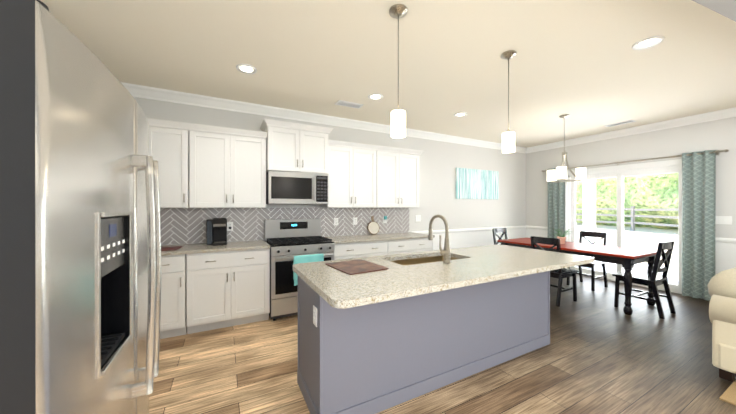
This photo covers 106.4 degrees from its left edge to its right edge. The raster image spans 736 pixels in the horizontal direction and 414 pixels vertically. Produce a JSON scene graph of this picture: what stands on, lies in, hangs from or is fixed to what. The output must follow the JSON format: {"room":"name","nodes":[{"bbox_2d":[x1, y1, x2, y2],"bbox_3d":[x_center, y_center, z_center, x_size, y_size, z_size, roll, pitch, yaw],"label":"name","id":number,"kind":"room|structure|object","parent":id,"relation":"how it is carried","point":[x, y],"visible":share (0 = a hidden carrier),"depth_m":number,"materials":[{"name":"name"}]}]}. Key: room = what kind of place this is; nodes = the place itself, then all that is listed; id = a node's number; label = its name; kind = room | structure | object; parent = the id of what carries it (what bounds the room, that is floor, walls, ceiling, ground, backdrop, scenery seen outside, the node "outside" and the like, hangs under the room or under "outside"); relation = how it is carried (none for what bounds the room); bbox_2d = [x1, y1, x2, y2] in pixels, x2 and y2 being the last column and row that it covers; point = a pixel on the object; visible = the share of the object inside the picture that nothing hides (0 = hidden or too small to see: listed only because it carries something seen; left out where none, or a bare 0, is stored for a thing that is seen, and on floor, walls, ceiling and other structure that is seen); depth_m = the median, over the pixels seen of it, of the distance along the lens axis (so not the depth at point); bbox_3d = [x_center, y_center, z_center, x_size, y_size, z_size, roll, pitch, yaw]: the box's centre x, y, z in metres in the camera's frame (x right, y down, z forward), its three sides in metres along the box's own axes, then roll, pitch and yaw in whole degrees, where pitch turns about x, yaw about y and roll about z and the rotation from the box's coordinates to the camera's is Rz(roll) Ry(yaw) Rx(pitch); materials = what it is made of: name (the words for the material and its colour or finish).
{"room":"dining room and kitchen","nodes":[
{"label":"dining room and kitchen","id":0,"kind":"room"},
{"bbox_2d":[134,97,525,250],"bbox_3d":[-0.470,-0.006,4.438,9.800,2.770,0.150,0,0,-28],"label":"wall","id":1,"kind":"structure","parent":0,"point":[440,162],"depth_m":5.37,"materials":[{"name":"paint"}]},
{"bbox_2d":[148,122,150,155],"bbox_3d":[-2.633,-0.437,3.033,0.457,0.890,0.327,0,0,-28],"label":"upper cabinet","id":2,"kind":"object","parent":1,"relation":"attached to","point":[148,122],"depth_m":2.99,"materials":[{"name":"white wood"}]},
{"bbox_2d":[151,126,194,209],"bbox_3d":[-2.309,-0.437,3.202,0.540,0.890,0.327,0,0,-28],"label":"upper cabinet","id":3,"kind":"object","parent":1,"relation":"attached to","point":[173,149],"depth_m":3.10,"materials":[{"name":"white wood"}]},
{"bbox_2d":[195,130,266,209],"bbox_3d":[-1.786,-0.437,3.476,0.909,0.890,0.327,0,0,-28],"label":"upper cabinet","id":4,"kind":"object","parent":1,"relation":"attached to","point":[240,182],"depth_m":3.35,"materials":[{"name":"white wood"}]},
{"bbox_2d":[263,119,306,165],"bbox_3d":[-1.138,-0.780,3.753,0.481,0.632,0.436,0,0,-28],"label":"upper cabinet","id":5,"kind":"object","parent":1,"relation":"attached to","point":[288,147],"depth_m":3.59,"materials":[{"name":"white wood"}]},
{"bbox_2d":[160,207,420,244],"bbox_3d":[-0.955,0.294,4.066,4.389,0.571,0.053,0,0,-28],"label":"backsplash","id":6,"kind":"structure","parent":1,"relation":"attached to","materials":[{"name":"grey tile"}]},
{"bbox_2d":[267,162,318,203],"bbox_3d":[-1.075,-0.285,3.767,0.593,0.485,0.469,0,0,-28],"label":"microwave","id":7,"kind":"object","parent":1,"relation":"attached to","point":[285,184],"depth_m":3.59,"materials":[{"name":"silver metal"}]},
{"bbox_2d":[266,171,328,203],"bbox_3d":[-0.987,-0.248,3.813,0.792,0.420,0.469,0,0,-28],"label":"microwave","id":8,"kind":"object","parent":1,"relation":"attached to","point":[282,187],"depth_m":3.62,"materials":[{"name":"silver metal"}]},
{"bbox_2d":[307,124,330,165],"bbox_3d":[-0.816,-0.781,3.922,0.401,0.632,0.436,0,0,-28],"label":"upper cabinet","id":9,"kind":"object","parent":1,"relation":"attached to","point":[318,150],"depth_m":3.79,"materials":[{"name":"white wood"}]},
{"bbox_2d":[121,82,528,152],"bbox_3d":[-0.414,-1.332,4.329,9.498,0.115,0.090,0,0,-28],"label":"crown molding","id":10,"kind":"structure","parent":1,"relation":"attached to","point":[147,92],"depth_m":3.91,"materials":[{"name":"white wood"}]},
{"bbox_2d":[319,166,330,205],"bbox_3d":[-0.738,-0.285,3.944,0.230,0.485,0.469,0,0,-28],"label":"upper cabinet","id":11,"kind":"object","parent":1,"relation":"attached to","point":[324,171],"depth_m":3.81,"materials":[{"name":"white wood"}]},
{"bbox_2d":[319,140,382,209],"bbox_3d":[-0.270,-0.474,4.270,0.872,0.962,0.327,0,0,-28],"label":"upper cabinet","id":12,"kind":"object","parent":1,"relation":"attached to","point":[356,174],"depth_m":4.14,"materials":[{"name":"white wood"}]},
{"bbox_2d":[383,146,418,209],"bbox_3d":[0.404,-0.474,4.623,0.905,0.962,0.327,0,0,-28],"label":"upper cabinet","id":13,"kind":"object","parent":1,"relation":"attached to","point":[400,171],"depth_m":4.51,"materials":[{"name":"white wood"}]},
{"bbox_2d":[411,226,525,233],"bbox_3d":[2.286,0.478,5.781,3.369,0.070,0.026,0,0,-28],"label":"trim","id":14,"kind":"structure","parent":1,"relation":"attached to","point":[507,227],"depth_m":5.66,"materials":[{"name":"white wood"}]},
{"bbox_2d":[456,168,498,198],"bbox_3d":[2.320,-0.477,5.792,1.260,0.620,0.032,0,0,-28],"label":"canvas art","id":15,"kind":"object","parent":1,"relation":"attached to","point":[476,184],"visible":1,"depth_m":5.75,"materials":[{"name":"teal fabric"}]},
{"bbox_2d":[40,0,735,147],"bbox_3d":[1.362,-1.447,0.937,9.800,0.120,8.050,0,0,-28],"label":"ceiling","id":16,"kind":"structure","parent":0,"point":[586,67],"depth_m":2.56,"materials":[{"name":"paint"}]},
{"bbox_2d":[236,64,256,73],"bbox_3d":[-1.219,-1.383,2.763,0.194,0.010,0.194,0,0,-28],"label":"recessed light","id":17,"kind":"object","parent":16,"relation":"in","point":[246,68],"visible":0.98,"depth_m":2.75,"materials":[{"name":"white plastic"}]},
{"bbox_2d":[335,100,362,108],"bbox_3d":[-0.253,-1.385,3.720,0.360,0.009,0.160,0,0,-28],"label":"ceiling vent","id":18,"kind":"object","parent":16,"relation":"in","point":[348,104],"visible":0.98,"depth_m":3.71,"materials":[{"name":"white metal"}]},
{"bbox_2d":[368,93,382,99],"bbox_3d":[0.096,-1.384,3.463,0.194,0.010,0.194,0,0,-28],"label":"recessed light","id":19,"kind":"object","parent":16,"relation":"in","point":[375,96],"visible":0.98,"depth_m":3.45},
{"bbox_2d":[389,4,407,137],"bbox_3d":[0.214,-0.944,1.945,0.132,0.887,0.132,0,0,-28],"label":"pendant light","id":20,"kind":"object","parent":16,"relation":"hanging from","point":[398,115],"visible":1,"depth_m":1.91,"materials":[{"name":"white glass"}]},
{"bbox_2d":[454,112,466,116],"bbox_3d":[1.385,-1.385,4.127,0.194,0.010,0.194,0,0,-28],"label":"recessed light","id":21,"kind":"object","parent":16,"relation":"in","point":[460,114],"visible":1,"depth_m":4.12,"materials":[{"name":"white plastic"}]},
{"bbox_2d":[500,50,516,152],"bbox_3d":[1.277,-0.944,2.502,0.132,0.887,0.132,0,0,-28],"label":"pendant light","id":22,"kind":"object","parent":16,"relation":"hanging from","point":[508,141],"visible":1,"depth_m":2.47,"materials":[{"name":"white glass"}]},
{"bbox_2d":[547,114,585,182],"bbox_3d":[2.955,-0.886,4.208,0.492,1.006,0.482,0,0,-28],"label":"chandelier","id":23,"kind":"object","parent":16,"relation":"hanging from","point":[560,173],"visible":1,"depth_m":4.13,"materials":[{"name":"silver metal"}]},
{"bbox_2d":[604,120,635,126],"bbox_3d":[4.186,-1.386,4.577,0.160,0.009,0.360,0,0,-28],"label":"ceiling vent","id":24,"kind":"object","parent":16,"relation":"in","point":[621,123],"visible":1,"depth_m":4.56,"materials":[{"name":"white metal"}]},
{"bbox_2d":[632,36,664,49],"bbox_3d":[2.363,-1.383,2.325,0.194,0.010,0.194,0,0,-28],"label":"recessed light","id":25,"kind":"object","parent":16,"relation":"in","point":[646,43],"visible":0.96,"depth_m":2.31,"materials":[{"name":"white plastic"}]},
{"bbox_2d":[692,0,735,21],"bbox_3d":[2.178,-1.232,1.402,7.800,0.309,0.400,0,0,-20],"label":"ceiling beam","id":26,"kind":"structure","parent":16,"relation":"attached to","point":[726,8],"depth_m":1.48,"materials":[{"name":"paint"}]},
{"bbox_2d":[149,274,735,413],"bbox_3d":[1.362,1.433,0.940,9.800,0.100,8.050,0,0,-28],"label":"floor","id":27,"kind":"structure","parent":0,"point":[600,353],"depth_m":2.33,"materials":[{"name":"brown wood"}]},
{"bbox_2d":[0,0,160,413],"bbox_3d":[-1.165,0.481,0.770,0.905,1.805,0.905,0,0,-28],"label":"refrigerator","id":28,"kind":"object","parent":27,"relation":"on","point":[80,269],"visible":1,"depth_m":0.63,"materials":[{"name":"silver metal"}]},
{"bbox_2d":[160,258,162,338],"bbox_3d":[-2.342,0.938,3.025,0.224,0.885,0.612,0,0,-28],"label":"base cabinet","id":29,"kind":"object","parent":27,"relation":"on","point":[161,321],"depth_m":2.81,"materials":[{"name":"white wood"}]},
{"bbox_2d":[163,254,186,338],"bbox_3d":[-2.157,0.938,3.122,0.194,0.885,0.612,0,0,-28],"label":"base cabinet","id":30,"kind":"object","parent":27,"relation":"on","point":[174,265],"depth_m":2.87,"materials":[{"name":"white wood"}]},
{"bbox_2d":[161,238,269,257],"bbox_3d":[-2.035,0.476,3.172,1.644,0.035,0.637,0,0,-28],"label":"countertop","id":31,"kind":"structure","parent":30,"relation":"on","point":[187,247],"depth_m":3.18,"materials":[{"name":"beige stone"}]},
{"bbox_2d":[161,246,181,250],"bbox_3d":[-2.248,0.454,2.983,0.340,0.008,0.270,0,0,-22],"label":"trivet","id":32,"kind":"object","parent":31,"relation":"on","point":[170,248],"visible":0.52,"depth_m":2.98,"materials":[{"name":"brown wood"}]},
{"bbox_2d":[206,218,226,245],"bbox_3d":[-1.862,0.299,3.389,0.219,0.315,0.298,0,0,-28],"label":"coffee maker","id":33,"kind":"object","parent":31,"relation":"on","point":[216,231],"visible":1,"depth_m":3.31,"materials":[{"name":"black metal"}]},
{"bbox_2d":[187,254,198,333],"bbox_3d":[-2.040,0.938,3.184,0.187,0.885,0.612,0,0,-28],"label":"base cabinet","id":34,"kind":"object","parent":27,"relation":"on","point":[192,259],"depth_m":2.94,"materials":[{"name":"white wood"}]},
{"bbox_2d":[199,254,214,331],"bbox_3d":[-1.890,0.938,3.273,0.161,0.885,0.592,0,0,-28],"label":"base cabinet","id":35,"kind":"object","parent":27,"relation":"on","point":[206,261],"depth_m":3.00,"materials":[{"name":"white wood"}]},
{"bbox_2d":[215,250,238,328],"bbox_3d":[-1.724,0.937,3.349,0.204,0.885,0.612,0,0,-28],"label":"base cabinet","id":36,"kind":"object","parent":27,"relation":"on","point":[227,263],"depth_m":3.09,"materials":[{"name":"white wood"}]},
{"bbox_2d":[239,250,250,324],"bbox_3d":[-1.635,0.937,3.396,0.238,0.885,0.612,0,0,-28],"label":"base cabinet","id":37,"kind":"object","parent":27,"relation":"on","point":[244,255],"depth_m":3.17,"materials":[{"name":"white wood"}]},
{"bbox_2d":[251,250,269,322],"bbox_3d":[-1.422,0.937,3.508,0.243,0.885,0.612,0,0,-28],"label":"base cabinet","id":38,"kind":"object","parent":27,"relation":"on","point":[260,259],"depth_m":3.25,"materials":[{"name":"white wood"}]},
{"bbox_2d":[264,219,334,320],"bbox_3d":[-0.920,0.778,3.682,0.792,1.205,0.714,0,0,-28],"label":"range","id":39,"kind":"object","parent":27,"relation":"on","point":[291,242],"visible":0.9,"depth_m":3.40,"materials":[{"name":"silver metal"}]},
{"bbox_2d":[333,242,338,259],"bbox_3d":[-0.564,0.937,3.957,0.078,0.885,0.612,0,0,-28],"label":"base cabinet","id":40,"kind":"object","parent":27,"relation":"on","point":[336,253],"depth_m":3.69,"materials":[{"name":"white wood"}]},
{"bbox_2d":[339,242,350,259],"bbox_3d":[-0.490,0.937,3.995,0.235,0.885,0.612,0,0,-28],"label":"base cabinet","id":41,"kind":"object","parent":27,"relation":"on","point":[345,250],"depth_m":3.75,"materials":[{"name":"white wood"}]},
{"bbox_2d":[351,242,362,257],"bbox_3d":[-0.306,0.937,4.092,0.182,0.885,0.612,0,0,-28],"label":"base cabinet","id":42,"kind":"object","parent":27,"relation":"on","point":[356,247],"depth_m":3.83,"materials":[{"name":"white wood"}]},
{"bbox_2d":[329,230,434,245],"bbox_3d":[0.170,0.474,4.326,1.722,0.035,0.637,0,0,-28],"label":"countertop","id":43,"kind":"structure","parent":42,"relation":"on","point":[338,239],"depth_m":4.13,"materials":[{"name":"beige stone"}]},
{"bbox_2d":[367,216,379,234],"bbox_3d":[0.088,0.304,4.579,0.224,0.305,0.072,0,0,-28],"label":"round board","id":44,"kind":"object","parent":43,"relation":"on","point":[373,227],"visible":1,"depth_m":4.57,"materials":[{"name":"beige wood"}]},
{"bbox_2d":[363,242,370,256],"bbox_3d":[-0.188,0.937,4.153,0.199,0.885,0.612,0,0,-28],"label":"base cabinet","id":45,"kind":"object","parent":27,"relation":"on","point":[366,245],"depth_m":3.90,"materials":[{"name":"white wood"}]},
{"bbox_2d":[371,242,378,255],"bbox_3d":[-0.034,0.937,4.246,0.161,0.885,0.592,0,0,-28],"label":"base cabinet","id":46,"kind":"object","parent":27,"relation":"on","point":[374,245],"depth_m":3.96,"materials":[{"name":"white wood"}]},
{"bbox_2d":[379,242,390,255],"bbox_3d":[0.124,0.936,4.317,0.185,0.885,0.612,0,0,-28],"label":"base cabinet","id":47,"kind":"object","parent":27,"relation":"on","point":[384,247],"depth_m":4.04,"materials":[{"name":"white wood"}]},
{"bbox_2d":[391,242,398,254],"bbox_3d":[0.241,0.936,4.378,0.196,0.885,0.612,0,0,-28],"label":"base cabinet","id":48,"kind":"object","parent":27,"relation":"on","point":[394,245],"depth_m":4.12,"materials":[{"name":"white wood"}]},
{"bbox_2d":[399,238,410,253],"bbox_3d":[0.426,0.936,4.475,0.221,0.885,0.612,0,0,-28],"label":"base cabinet","id":49,"kind":"object","parent":27,"relation":"on","point":[404,243],"depth_m":4.20,"materials":[{"name":"white wood"}]},
{"bbox_2d":[411,238,418,252],"bbox_3d":[0.543,0.936,4.536,0.161,0.885,0.612,0,0,-28],"label":"base cabinet","id":50,"kind":"object","parent":27,"relation":"on","point":[414,241],"depth_m":4.29,"materials":[{"name":"white wood"}]},
{"bbox_2d":[419,238,422,251],"bbox_3d":[0.680,0.936,4.619,0.161,0.885,0.592,0,0,-28],"label":"base cabinet","id":51,"kind":"object","parent":27,"relation":"on","point":[420,239],"depth_m":4.35,"materials":[{"name":"white wood"}]},
{"bbox_2d":[297,270,549,413],"bbox_3d":[0.638,0.935,2.474,2.404,0.893,0.584,0,0,-28],"label":"kitchen island","id":52,"kind":"object","parent":27,"relation":"on","point":[404,327],"depth_m":2.01,"materials":[{"name":"wood"}]},
{"bbox_2d":[293,246,593,309],"bbox_3d":[0.715,0.468,2.305,2.470,0.037,0.980,0,0,-28],"label":"island countertop","id":53,"kind":"structure","parent":52,"relation":"on","point":[470,266],"depth_m":1.89,"materials":[{"name":"beige stone"}]},
{"bbox_2d":[326,259,388,274],"bbox_3d":[-0.090,0.445,2.075,0.330,0.008,0.410,0,0,-33],"label":"glass cutting board","id":54,"kind":"object","parent":53,"relation":"on","point":[356,266],"visible":0.88,"depth_m":2.04,"materials":[{"name":"brown glass"}]},
{"bbox_2d":[389,254,440,265],"bbox_3d":[0.520,0.578,2.440,0.748,0.207,0.368,0,0,-28],"label":"sink","id":55,"kind":"object","parent":53,"relation":"in","point":[428,257],"depth_m":2.64,"materials":[{"name":"metal"}]},
{"bbox_2d":[428,214,452,261],"bbox_3d":[0.572,0.256,2.292,0.106,0.388,0.253,0,0,-28],"label":"faucet","id":56,"kind":"object","parent":53,"relation":"on","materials":[{"name":"silver metal"}]},
{"bbox_2d":[423,238,432,251],"bbox_3d":[0.835,0.936,4.689,0.177,0.885,0.612,0,0,-28],"label":"base cabinet","id":57,"kind":"object","parent":27,"relation":"on","point":[427,244],"depth_m":4.40,"materials":[{"name":"white wood"}]},
{"bbox_2d":[492,228,507,244],"bbox_3d":[2.828,0.909,5.514,0.430,0.943,0.505,0,0,-28],"label":"dining chair","id":58,"kind":"object","parent":27,"relation":"on","point":[498,230],"visible":0.27,"depth_m":5.68,"materials":[{"name":"black wood"}]},
{"bbox_2d":[530,236,578,306],"bbox_3d":[2.752,0.910,4.089,0.505,0.943,0.430,0,0,-28],"label":"dining chair","id":59,"kind":"object","parent":27,"relation":"on","point":[560,274],"visible":0.69,"depth_m":3.94,"materials":[{"name":"black wood"}]},
{"bbox_2d":[497,238,656,314],"bbox_3d":[3.255,0.996,4.482,0.900,0.764,1.930,0,0,-28],"label":"dining table","id":60,"kind":"object","parent":27,"relation":"on","point":[627,259],"visible":0.69,"depth_m":3.83,"materials":[{"name":"brown wood"}]},
{"bbox_2d":[553,228,571,243],"bbox_3d":[3.273,0.483,4.603,0.358,0.260,0.282,0,0,-28],"label":"potted plant","id":61,"kind":"object","parent":60,"relation":"on","point":[562,238],"visible":0.98,"depth_m":4.58,"materials":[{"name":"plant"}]},
{"bbox_2d":[566,231,607,290],"bbox_3d":[3.804,0.910,4.786,0.505,0.943,0.430,0,0,-28],"label":"dining chair","id":62,"kind":"object","parent":27,"relation":"on","point":[595,264],"visible":0.71,"depth_m":4.71,"materials":[{"name":"black wood"}]},
{"bbox_2d":[612,241,675,318],"bbox_3d":[3.691,0.911,3.691,0.430,0.943,0.505,0,0,-28],"label":"dining chair","id":63,"kind":"object","parent":27,"relation":"on","point":[653,280],"visible":0.79,"depth_m":3.56,"materials":[{"name":"black wood"}]},
{"bbox_2d":[719,380,735,405],"bbox_3d":[4.581,1.377,1.217,2.940,0.012,3.255,0,0,-28],"label":"rug","id":64,"kind":"object","parent":27,"relation":"on","point":[728,395],"visible":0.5,"depth_m":2.00,"materials":[{"name":"fabric"}]},
{"bbox_2d":[707,268,735,381],"bbox_3d":[3.934,0.925,2.323,2.154,0.886,1.056,0,0,-28],"label":"sofa","id":65,"kind":"object","parent":64,"relation":"on","point":[721,285],"visible":0.98,"depth_m":2.19,"materials":[{"name":"fabric"}]},
{"bbox_2d":[707,268,735,297],"bbox_3d":[3.156,0.707,2.245,0.257,0.448,0.472,0,0,-28],"label":"pillow","id":66,"kind":"object","parent":65,"relation":"on","point":[723,283],"depth_m":2.32,"materials":[{"name":"fabric"}]},
{"bbox_2d":[526,117,735,274],"bbox_3d":[5.637,-0.004,3.177,0.150,2.770,7.750,0,0,-28],"label":"wall","id":67,"kind":"structure","parent":0,"point":[719,134],"depth_m":4.57,"materials":[{"name":"paint"}]},
{"bbox_2d":[526,226,547,229],"bbox_3d":[3.954,0.477,6.199,0.026,0.070,0.755,0,0,-28],"label":"trim","id":68,"kind":"structure","parent":67,"relation":"attached to","point":[528,227],"depth_m":6.31,"materials":[{"name":"white wood"}]},
{"bbox_2d":[565,159,681,293],"bbox_3d":[4.634,0.311,5.062,0.158,2.135,1.890,0,0,-28],"label":"door frame","id":69,"kind":"structure","parent":67,"relation":"attached to","point":[620,172],"depth_m":5.03,"materials":[{"name":"white plastic"}]},
{"bbox_2d":[529,107,735,152],"bbox_3d":[4.711,-1.332,4.682,0.090,0.115,4.020,0,0,-28],"label":"crown molding","id":70,"kind":"structure","parent":67,"relation":"attached to","point":[730,112],"depth_m":4.66,"materials":[{"name":"white wood"}]},
{"bbox_2d":[542,149,728,171],"bbox_3d":[4.514,-0.796,5.032,0.114,0.070,2.572,0,0,-28],"label":"curtain rod","id":71,"kind":"object","parent":67,"relation":"attached to","point":[716,152],"visible":0.83,"depth_m":4.59,"materials":[{"name":"silver metal"}]},
{"bbox_2d":[548,168,564,237],"bbox_3d":[4.025,0.267,5.889,0.084,2.198,0.350,0,0,-28],"label":"panel","id":72,"kind":"object","parent":71,"relation":"hanging from","point":[556,205],"visible":0.56,"depth_m":5.89,"materials":[{"name":"fabric"}]},
{"bbox_2d":[682,150,715,299],"bbox_3d":[4.948,0.269,4.126,0.084,2.198,0.330,0,0,-28],"label":"curtain","id":73,"kind":"object","parent":71,"relation":"hanging from","point":[698,214],"visible":1,"depth_m":4.12,"materials":[{"name":"fabric"}]},
{"bbox_2d":[715,216,731,224],"bbox_3d":[5.126,0.190,3.976,0.010,0.118,0.170,0,0,-28],"label":"switch plate","id":74,"kind":"object","parent":67,"relation":"attached to","point":[723,219],"visible":0.83,"depth_m":3.97,"materials":[{"name":"white plastic"}]},
{"bbox_2d":[715,237,735,243],"bbox_3d":[5.338,0.480,3.554,0.026,0.070,1.435,0,0,-28],"label":"trim","id":75,"kind":"structure","parent":67,"relation":"attached to","point":[726,240],"depth_m":3.94,"materials":[{"name":"white wood"}]},
{"label":"outside","id":76,"kind":"structure","parent":0,"visible":0},
{"bbox_2d":[576,222,677,268],"bbox_3d":[49.170,1.419,42.593,113.550,0.080,190.000,0,0,-28],"label":"lawn","id":77,"kind":"structure","parent":76,"point":[651,241],"depth_m":12.73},
{"bbox_2d":[576,206,677,230],"bbox_3d":[15.194,0.667,25.425,0.140,1.460,106.671,0,0,-4],"label":"fence","id":78,"kind":"object","parent":77,"relation":"on","point":[632,216],"depth_m":16.21,"materials":[{"name":"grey wood"}]},
{"bbox_2d":[576,173,677,228],"bbox_3d":[20.029,-5.469,27.464,9.040,13.747,130.000,0,0,-4],"label":"trees","id":79,"kind":"object","parent":77,"relation":"on","point":[642,200],"depth_m":17.41,"materials":[{"name":"green plant"}]},
{"bbox_2d":[576,263,677,284],"bbox_3d":[5.734,1.400,5.797,2.449,0.035,4.700,0,0,-28],"label":"patio slab","id":80,"kind":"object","parent":77,"relation":"on","point":[671,279],"depth_m":5.99,"materials":[{"name":"white concrete"}]},
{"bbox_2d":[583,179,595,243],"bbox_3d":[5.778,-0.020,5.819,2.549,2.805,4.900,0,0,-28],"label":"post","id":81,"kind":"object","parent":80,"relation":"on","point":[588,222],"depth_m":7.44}
]}

